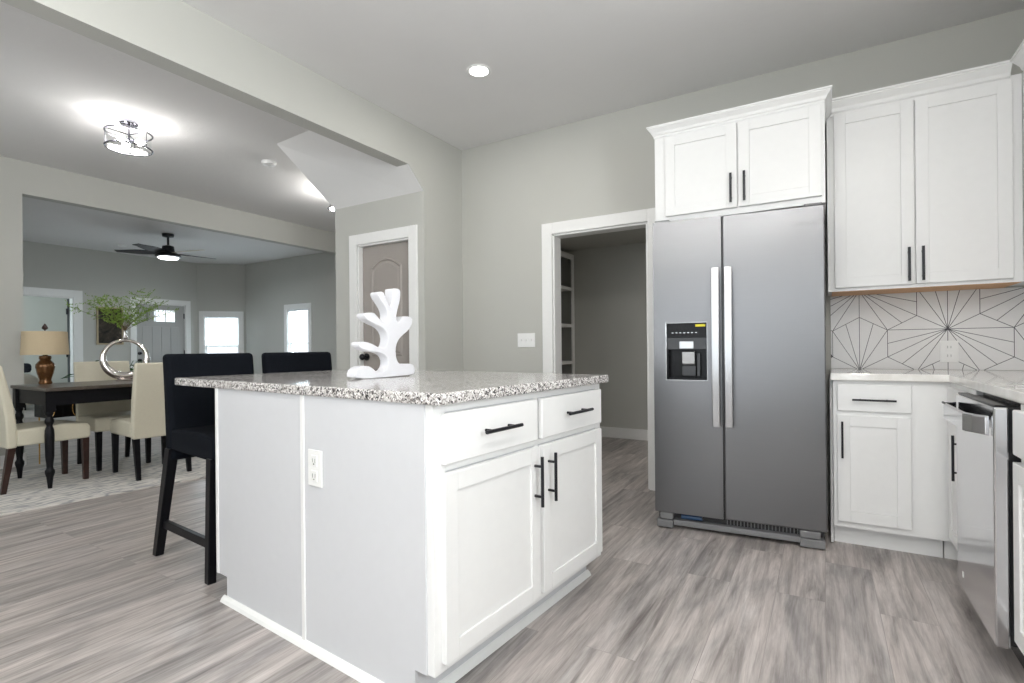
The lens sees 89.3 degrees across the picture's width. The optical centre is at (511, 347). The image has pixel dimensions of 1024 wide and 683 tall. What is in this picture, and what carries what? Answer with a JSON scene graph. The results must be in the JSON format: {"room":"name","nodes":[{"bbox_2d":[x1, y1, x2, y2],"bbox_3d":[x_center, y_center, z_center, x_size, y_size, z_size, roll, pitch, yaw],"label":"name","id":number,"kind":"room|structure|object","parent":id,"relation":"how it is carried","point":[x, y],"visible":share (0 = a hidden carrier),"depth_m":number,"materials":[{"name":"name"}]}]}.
{"room":"kitchen","nodes":[
{"label":"kitchen","id":0,"kind":"room"},
{"bbox_2d":[23,296,153,382],"bbox_3d":[-9.143,-0.272,9.079,3.180,2.800,3.750,-1,0,31],"label":"wall","id":1,"kind":"structure","parent":0,"point":[37,311],"depth_m":10.90,"materials":[{"name":"paint"}]},
{"bbox_2d":[23,241,197,367],"bbox_3d":[-7.612,-0.287,8.422,0.120,2.800,4.800,-1,0,31],"label":"wall","id":2,"kind":"structure","parent":0,"point":[97,273],"depth_m":9.10,"materials":[{"name":"paint"}]},
{"bbox_2d":[23,287,82,381],"bbox_3d":[-7.621,0.076,8.384,0.138,2.075,1.063,-1,0,31],"label":"trim","id":3,"kind":"structure","parent":2,"relation":"attached to","point":[76,320],"depth_m":8.71,"materials":[{"name":"paint"}]},
{"bbox_2d":[66,299,69,381],"bbox_3d":[-7.738,0.142,9.046,0.052,1.925,0.814,-1,0,-39],"label":"door","id":4,"kind":"structure","parent":2,"relation":"in","point":[68,308],"depth_m":8.75,"materials":[{"name":"grey paint"}]},
{"bbox_2d":[96,307,123,344],"bbox_3d":[-7.093,-0.382,9.142,0.029,0.660,0.400,-1,0,31],"label":"picture frame","id":5,"kind":"object","parent":2,"relation":"attached to","point":[106,333],"visible":0.66,"depth_m":9.10,"materials":[{"name":"brown wood"}]},
{"bbox_2d":[136,304,184,362],"bbox_3d":[-6.680,0.146,9.879,0.090,1.917,0.839,-1,0,31],"label":"door","id":6,"kind":"structure","parent":2,"relation":"in","point":[160,339],"depth_m":9.88,"materials":[{"name":"grey paint"}]},
{"bbox_2d":[130,297,190,368],"bbox_3d":[-6.714,0.092,9.894,0.138,2.025,1.047,-1,0,31],"label":"trim","id":7,"kind":"structure","parent":2,"relation":"attached to","point":[187,304],"depth_m":9.96,"materials":[{"name":"paint"}]},
{"bbox_2d":[0,156,335,455],"bbox_3d":[-3.987,-0.322,5.719,0.120,2.800,6.900,-1,0,31],"label":"wall","id":8,"kind":"structure","parent":0,"point":[18,178],"depth_m":5.11,"materials":[{"name":"paint"}]},
{"bbox_2d":[0,453,24,468],"bbox_3d":[-5.083,1.030,3.743,0.014,0.118,2.370,-1,0,31],"label":"baseboard","id":9,"kind":"structure","parent":8,"relation":"attached to","point":[2,458],"depth_m":4.63,"materials":[{"name":"paint"}]},
{"bbox_2d":[197,263,245,352],"bbox_3d":[-5.911,-0.303,10.610,1.012,2.800,0.120,-1,0,-15],"label":"wall","id":10,"kind":"structure","parent":0,"point":[220,287],"depth_m":10.55,"materials":[{"name":"paint"}]},
{"bbox_2d":[199,311,243,352],"bbox_3d":[-5.916,-0.081,10.584,0.855,1.315,0.165,-1,0,-15],"label":"window","id":11,"kind":"structure","parent":10,"relation":"in","point":[204,339],"depth_m":10.55,"materials":[{"name":"paint"}]},
{"bbox_2d":[205,316,238,350],"bbox_3d":[-5.913,-0.089,10.572,0.611,1.096,0.040,-1,0,-15],"label":"blind","id":12,"kind":"object","parent":11,"relation":"attached to","point":[207,339],"depth_m":10.56,"materials":[{"name":"white"}]},
{"bbox_2d":[0,0,463,370],"bbox_3d":[-2.017,-0.341,2.105,0.120,2.800,5.935,-1,0,31],"label":"wall","id":13,"kind":"structure","parent":0,"point":[176,37],"depth_m":3.27,"materials":[{"name":"paint"}]},
{"bbox_2d":[277,130,422,209],"bbox_3d":[-1.382,-1.503,4.269,1.239,0.490,0.530,-1,0,31],"label":"ceiling","id":14,"kind":"structure","parent":13,"relation":"attached to","point":[345,176],"depth_m":4.33,"materials":[{"name":"white paint"}]},
{"bbox_2d":[245,252,336,373],"bbox_3d":[-2.655,-0.335,9.013,6.470,2.800,0.120,-1,0,31],"label":"wall","id":15,"kind":"structure","parent":0,"point":[271,285],"depth_m":9.96,"materials":[{"name":"paint"}]},
{"bbox_2d":[284,303,311,351],"bbox_3d":[-4.015,-0.134,9.805,0.830,1.385,0.165,-1,0,31],"label":"window","id":16,"kind":"structure","parent":15,"relation":"in","point":[289,343],"depth_m":9.89,"materials":[{"name":"paint"}]},
{"bbox_2d":[288,308,307,347],"bbox_3d":[-4.021,-0.142,9.794,0.586,1.166,0.040,-1,0,31],"label":"blind","id":17,"kind":"object","parent":16,"relation":"attached to","point":[291,322],"depth_m":9.93,"materials":[{"name":"white"}]},
{"bbox_2d":[335,193,412,369],"bbox_3d":[-0.410,-0.356,5.798,0.930,2.800,3.080,-1,0,31],"label":"wall","id":18,"kind":"structure","parent":0,"point":[394,212],"depth_m":4.63,"materials":[{"name":"paint"}]},
{"bbox_2d":[349,225,418,369],"bbox_3d":[-1.067,0.028,4.458,0.788,2.045,0.138,-1,0,31],"label":"trim","id":19,"kind":"structure","parent":18,"relation":"attached to","point":[382,237],"depth_m":4.44,"materials":[{"name":"paint"}]},
{"bbox_2d":[359,241,408,368],"bbox_3d":[-1.078,0.077,4.429,0.582,1.927,0.115,-1,0,31],"label":"door","id":20,"kind":"structure","parent":18,"relation":"in","point":[385,267],"depth_m":4.46,"materials":[{"name":"beige paint"}]},
{"bbox_2d":[0,404,1023,682],"bbox_3d":[-4.287,1.111,5.429,15.440,0.060,9.520,-1,0,31],"label":"floor","id":21,"kind":"structure","parent":0,"point":[85,597],"depth_m":2.04,"materials":[{"name":"grey wood"}]},
{"bbox_2d":[24,374,38,409],"bbox_3d":[-9.498,0.796,9.131,1.300,0.669,1.463,-1,0,31],"label":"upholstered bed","id":22,"kind":"object","parent":21,"relation":"on","point":[28,379],"visible":0.17,"depth_m":9.29,"materials":[{"name":"fabric"}]},
{"bbox_2d":[24,363,31,372],"bbox_3d":[-9.005,0.370,9.152,0.370,0.168,0.710,-1,0,31],"label":"cushion","id":23,"kind":"object","parent":22,"relation":"on","point":[27,367],"visible":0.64,"depth_m":9.31,"materials":[{"name":"fabric"}]},
{"bbox_2d":[34,404,75,463],"bbox_3d":[-4.189,0.780,4.910,0.289,0.600,0.443,-1,0,31],"label":"side table","id":24,"kind":"object","parent":21,"relation":"on","point":[68,410],"visible":0.15,"depth_m":4.77,"materials":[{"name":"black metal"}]},
{"bbox_2d":[61,360,142,378],"bbox_3d":[-6.665,0.648,8.689,1.097,0.912,1.246,-1,0,31],"label":"dining chair","id":25,"kind":"object","parent":21,"relation":"on","point":[131,369],"visible":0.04,"depth_m":8.58,"materials":[{"name":"beige fabric"}]},
{"bbox_2d":[0,449,205,515],"bbox_3d":[-3.173,1.064,4.537,1.790,0.012,3.000,-1,0,31],"label":"area rug","id":26,"kind":"object","parent":21,"relation":"on","point":[31,491],"visible":0.44,"depth_m":4.09,"materials":[{"name":"grey carpet"}]},
{"bbox_2d":[0,366,89,494],"bbox_3d":[-3.737,0.596,4.050,0.430,0.935,0.573,-1,0,29],"label":"dining chair","id":27,"kind":"object","parent":26,"relation":"on","point":[12,435],"visible":0.98,"depth_m":3.87,"materials":[{"name":"beige fabric"}]},
{"bbox_2d":[10,380,132,488],"bbox_3d":[-3.388,0.681,4.685,0.775,0.760,1.505,-1,0,31],"label":"dining table","id":28,"kind":"object","parent":26,"relation":"on","point":[48,396],"visible":0.44,"depth_m":4.07,"materials":[{"name":"brown wood"}]},
{"bbox_2d":[20,324,68,383],"bbox_3d":[-3.934,0.051,4.365,0.312,0.508,0.312,-1,0,31],"label":"table lamp","id":29,"kind":"object","parent":28,"relation":"on","point":[45,343],"visible":1,"depth_m":4.30,"materials":[{"name":"beige fabric"}]},
{"bbox_2d":[99,331,149,380],"bbox_3d":[-3.522,0.076,4.718,0.375,0.450,0.090,-1,0,-44],"label":"ring vase","id":30,"kind":"object","parent":28,"relation":"on","point":[118,375],"visible":0.83,"depth_m":4.67,"materials":[{"name":"silver metal"}]},
{"bbox_2d":[65,288,178,330],"bbox_3d":[-3.508,-0.346,4.735,0.430,0.389,0.886,-1,0,31],"label":"branches","id":31,"kind":"object","parent":30,"relation":"in","point":[118,316],"visible":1,"depth_m":4.71,"materials":[{"name":"green plant"}]},
{"bbox_2d":[73,361,150,470],"bbox_3d":[-3.671,0.596,4.766,0.573,0.935,0.430,-1,0,35],"label":"dining chair","id":32,"kind":"object","parent":26,"relation":"on","point":[99,415],"visible":0.56,"depth_m":4.76,"materials":[{"name":"beige fabric"}]},
{"bbox_2d":[110,362,191,480],"bbox_3d":[-3.058,0.590,4.404,0.573,0.935,0.430,-1,0,36],"label":"dining chair","id":33,"kind":"object","parent":26,"relation":"on","point":[147,419],"visible":0.66,"depth_m":4.18,"materials":[{"name":"beige fabric"}]},
{"bbox_2d":[152,353,253,584],"bbox_3d":[-1.444,0.541,2.642,0.646,1.025,0.462,-1,0,36],"label":"bar stool","id":34,"kind":"object","parent":21,"relation":"on","point":[189,410],"visible":0.52,"depth_m":2.57,"materials":[{"name":"black fabric"}]},
{"bbox_2d":[261,352,331,373],"bbox_3d":[-1.144,0.538,3.042,0.646,1.025,0.462,-1,0,36],"label":"bar stool","id":35,"kind":"object","parent":21,"relation":"on","point":[272,362],"visible":0.1,"depth_m":3.10,"materials":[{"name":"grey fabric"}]},
{"bbox_2d":[215,384,602,682],"bbox_3d":[-0.408,0.604,2.238,1.326,0.880,1.092,-1,0,36],"label":"kitchen island","id":36,"kind":"object","parent":21,"relation":"on","point":[432,536],"visible":0.94,"depth_m":1.73,"materials":[{"name":"paint"}]},
{"bbox_2d":[308,449,322,487],"bbox_3d":[-0.676,0.413,1.775,0.078,0.125,0.009,-1,0,36],"label":"wall outlet","id":37,"kind":"object","parent":36,"relation":"attached to","point":[315,470],"visible":1,"depth_m":1.77,"materials":[{"name":"white plastic"}]},
{"bbox_2d":[311,470,316,481],"bbox_3d":[-0.677,0.440,1.773,0.034,0.038,0.003,-1,0,36],"label":"socket","id":38,"kind":"object","parent":37,"relation":"attached to","point":[313,472],"depth_m":1.77,"materials":[{"name":"plastic"}]},
{"bbox_2d":[311,455,316,466],"bbox_3d":[-0.678,0.388,1.773,0.034,0.038,0.003,-1,0,36],"label":"socket","id":39,"kind":"object","parent":37,"relation":"attached to","point":[313,457],"depth_m":1.77,"materials":[{"name":"plastic"}]},
{"bbox_2d":[175,369,607,405],"bbox_3d":[-0.568,0.148,2.361,1.680,0.034,1.094,-1,0,36],"label":"island countertop","id":40,"kind":"structure","parent":36,"relation":"on","point":[423,387],"depth_m":1.92,"materials":[{"name":"grey stone"}]},
{"bbox_2d":[347,288,414,378],"bbox_3d":[-0.568,-0.066,2.265,0.055,0.391,0.333,-1,0,36],"label":"sculpture","id":41,"kind":"object","parent":40,"relation":"on","point":[390,328],"visible":1,"depth_m":2.26,"materials":[{"name":"white ceramic"}]},
{"bbox_2d":[561,251,574,373],"bbox_3d":[0.324,-0.028,5.787,0.351,2.130,1.055,-1,0,31],"label":"shelves","id":42,"kind":"object","parent":21,"relation":"on","point":[567,260],"visible":0.21,"depth_m":6.17,"materials":[{"name":"paint"}]},
{"bbox_2d":[653,202,833,549],"bbox_3d":[1.373,0.147,3.051,0.930,1.760,0.750,-1,0,27],"label":"refrigerator","id":43,"kind":"object","parent":21,"relation":"on","point":[739,313],"depth_m":2.76,"materials":[{"name":"silver metal"}]},
{"bbox_2d":[832,380,946,557],"bbox_3d":[1.994,0.592,2.789,0.454,0.857,0.636,-1,0,31],"label":"base cabinet","id":44,"kind":"object","parent":21,"relation":"on","point":[890,470],"visible":0.99,"depth_m":2.55,"materials":[{"name":"paint"}]},
{"bbox_2d":[941,382,982,559],"bbox_3d":[2.329,0.590,2.339,0.663,0.855,1.059,-1,0,31],"label":"base cabinet","id":45,"kind":"object","parent":21,"relation":"on","point":[950,548],"visible":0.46,"depth_m":2.35,"materials":[{"name":"paint"}]},
{"bbox_2d":[943,392,1023,667],"bbox_3d":[1.866,0.597,1.676,0.677,0.850,0.530,-1,0,31],"label":"dishwasher","id":46,"kind":"object","parent":21,"relation":"on","point":[983,423],"visible":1,"depth_m":1.67,"materials":[{"name":"metal"}]},
{"bbox_2d":[1012,404,1023,654],"bbox_3d":[1.521,0.598,0.999,0.667,0.855,0.973,-1,0,31],"label":"base cabinet","id":47,"kind":"object","parent":21,"relation":"on","point":[1017,415],"visible":1,"depth_m":1.52,"materials":[{"name":"paint"}]},
{"bbox_2d":[829,369,1023,403],"bbox_3d":[1.741,0.148,1.781,1.088,0.035,2.605,-1,0,31],"label":"countertop","id":48,"kind":"structure","parent":47,"relation":"on","point":[1006,384],"depth_m":2.45,"materials":[{"name":"white stone"}]},
{"bbox_2d":[0,0,1023,264],"bbox_3d":[-4.315,-1.769,5.429,15.440,0.100,9.520,-1,0,31],"label":"ceiling","id":49,"kind":"structure","parent":0,"point":[552,63],"depth_m":3.33,"materials":[{"name":"white paint"}]},
{"bbox_2d":[103,118,153,155],"bbox_3d":[-2.937,-1.626,3.972,0.312,0.210,0.312,-1,0,31],"label":"flush light","id":50,"kind":"object","parent":49,"relation":"attached to","point":[124,122],"visible":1,"depth_m":3.95,"materials":[{"name":"silver metal"}]},
{"bbox_2d":[116,134,129,140],"bbox_3d":[-2.941,-1.582,3.924,0.065,0.054,0.096,-1,0,31],"label":"bulb","id":51,"kind":"object","parent":50,"relation":"attached to","point":[119,137],"depth_m":3.90,"materials":[{"name":"white glass"}]},
{"bbox_2d":[122,142,129,146],"bbox_3d":[-2.972,-1.581,4.005,0.098,0.054,0.053,-1,0,31],"label":"bulb","id":52,"kind":"object","parent":50,"relation":"attached to","point":[124,144],"depth_m":4.00,"materials":[{"name":"white glass"}]},
{"bbox_2d":[130,139,143,145],"bbox_3d":[-2.892,-1.582,3.988,0.080,0.054,0.089,-1,0,31],"label":"bulb","id":53,"kind":"object","parent":50,"relation":"attached to","point":[139,141],"depth_m":3.98,"materials":[{"name":"white glass"}]},
{"bbox_2d":[115,233,213,259],"bbox_3d":[-5.150,-1.518,7.829,1.295,0.384,1.271,-1,0,31],"label":"ceiling fan","id":54,"kind":"object","parent":49,"relation":"hanging from","point":[167,252],"visible":1,"depth_m":7.69,"materials":[{"name":"black metal"}]},
{"bbox_2d":[261,159,275,166],"bbox_3d":[-2.274,-1.719,4.845,0.128,0.037,0.128,-1,0,31],"label":"smoke detector","id":55,"kind":"object","parent":49,"relation":"attached to","point":[270,163],"visible":1,"depth_m":4.81,"materials":[{"name":"white plastic"}]},
{"bbox_2d":[466,64,491,77],"bbox_3d":[-0.210,-1.754,3.289,0.164,0.006,0.164,-1,0,31],"label":"recessed light","id":56,"kind":"object","parent":49,"relation":"in","point":[475,70],"visible":1,"depth_m":3.28,"materials":[{"name":"white plastic"}]},
{"bbox_2d":[561,228,645,250],"bbox_3d":[1.241,-1.192,4.803,2.960,0.060,1.815,-1,0,31],"label":"ceiling","id":57,"kind":"structure","parent":0,"point":[633,236],"depth_m":5.59,"materials":[{"name":"paint"}]},
{"bbox_2d":[564,242,647,429],"bbox_3d":[1.280,-0.372,4.855,3.200,2.800,1.935,-1,0,31],"label":"wall","id":58,"kind":"structure","parent":0,"point":[610,302],"depth_m":5.91,"materials":[{"name":"paint"}]},
{"bbox_2d":[600,426,647,440],"bbox_3d":[1.872,0.963,5.488,2.620,0.118,0.014,-1,0,31],"label":"baseboard","id":59,"kind":"structure","parent":58,"relation":"attached to","point":[612,432],"depth_m":5.84,"materials":[{"name":"paint"}]},
{"bbox_2d":[461,9,1023,512],"bbox_3d":[1.252,-0.372,3.673,4.110,2.800,0.120,-1,0,31],"label":"wall","id":60,"kind":"structure","parent":0,"point":[604,164],"depth_m":4.03,"materials":[{"name":"paint"}]},
{"bbox_2d":[518,333,534,346],"bbox_3d":[0.115,-0.061,4.278,0.164,0.116,0.016,-1,0,31],"label":"light switch","id":61,"kind":"object","parent":60,"relation":"attached to","point":[524,339],"visible":1,"depth_m":4.28,"materials":[{"name":"white plastic"}]},
{"bbox_2d":[541,208,654,490],"bbox_3d":[0.690,0.016,4.002,0.952,2.035,0.138,-1,0,31],"label":"trim","id":62,"kind":"structure","parent":60,"relation":"attached to","point":[551,272],"depth_m":4.03,"materials":[{"name":"paint"}]},
{"bbox_2d":[646,85,831,220],"bbox_3d":[1.376,-1.026,3.121,0.940,0.575,0.688,-1,0,31],"label":"upper cabinet","id":63,"kind":"object","parent":60,"relation":"attached to","point":[769,154],"visible":0.94,"depth_m":2.82,"materials":[{"name":"paint"}]},
{"bbox_2d":[826,60,1023,296],"bbox_3d":[2.189,-0.848,2.823,0.811,1.066,0.362,-1,0,31],"label":"upper cabinet","id":64,"kind":"object","parent":60,"relation":"attached to","point":[925,175],"visible":0.98,"depth_m":2.68,"materials":[{"name":"paint"}]},
{"bbox_2d":[830,287,1023,369],"bbox_3d":[2.412,-0.097,2.901,1.071,0.442,0.006,-1,0,31],"label":"tile backsplash","id":65,"kind":"structure","parent":60,"relation":"attached to","point":[895,330],"depth_m":2.93,"materials":[{"name":"white tile"}]},
{"bbox_2d":[940,341,958,361],"bbox_3d":[2.431,0.022,2.880,0.080,0.120,0.009,-1,0,31],"label":"wall outlet","id":66,"kind":"object","parent":65,"relation":"attached to","point":[949,351],"visible":1,"depth_m":2.88,"materials":[{"name":"white plastic"}]},
{"bbox_2d":[945,353,952,358],"bbox_3d":[2.430,0.046,2.878,0.034,0.036,0.003,-1,0,31],"label":"socket","id":67,"kind":"object","parent":66,"relation":"attached to","point":[947,355],"depth_m":2.88,"materials":[{"name":"grey plastic"}]},
{"bbox_2d":[945,344,952,349],"bbox_3d":[2.429,-0.002,2.878,0.034,0.036,0.003,-1,0,31],"label":"socket","id":68,"kind":"object","parent":66,"relation":"attached to","point":[947,346],"depth_m":2.88,"materials":[{"name":"grey plastic"}]},
{"bbox_3d":[1.372,-0.373,-0.001,0.120,2.800,6.055,-1,0,31],"label":"wall","id":69,"kind":"structure","parent":0,"visible":0},
{"bbox_2d":[1008,39,1023,286],"bbox_3d":[2.268,-0.850,1.944,0.337,1.064,1.786,-1,0,31],"label":"upper cabinet","id":70,"kind":"object","parent":69,"relation":"attached to","point":[1017,58],"visible":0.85,"depth_m":2.49,"materials":[{"name":"paint"}]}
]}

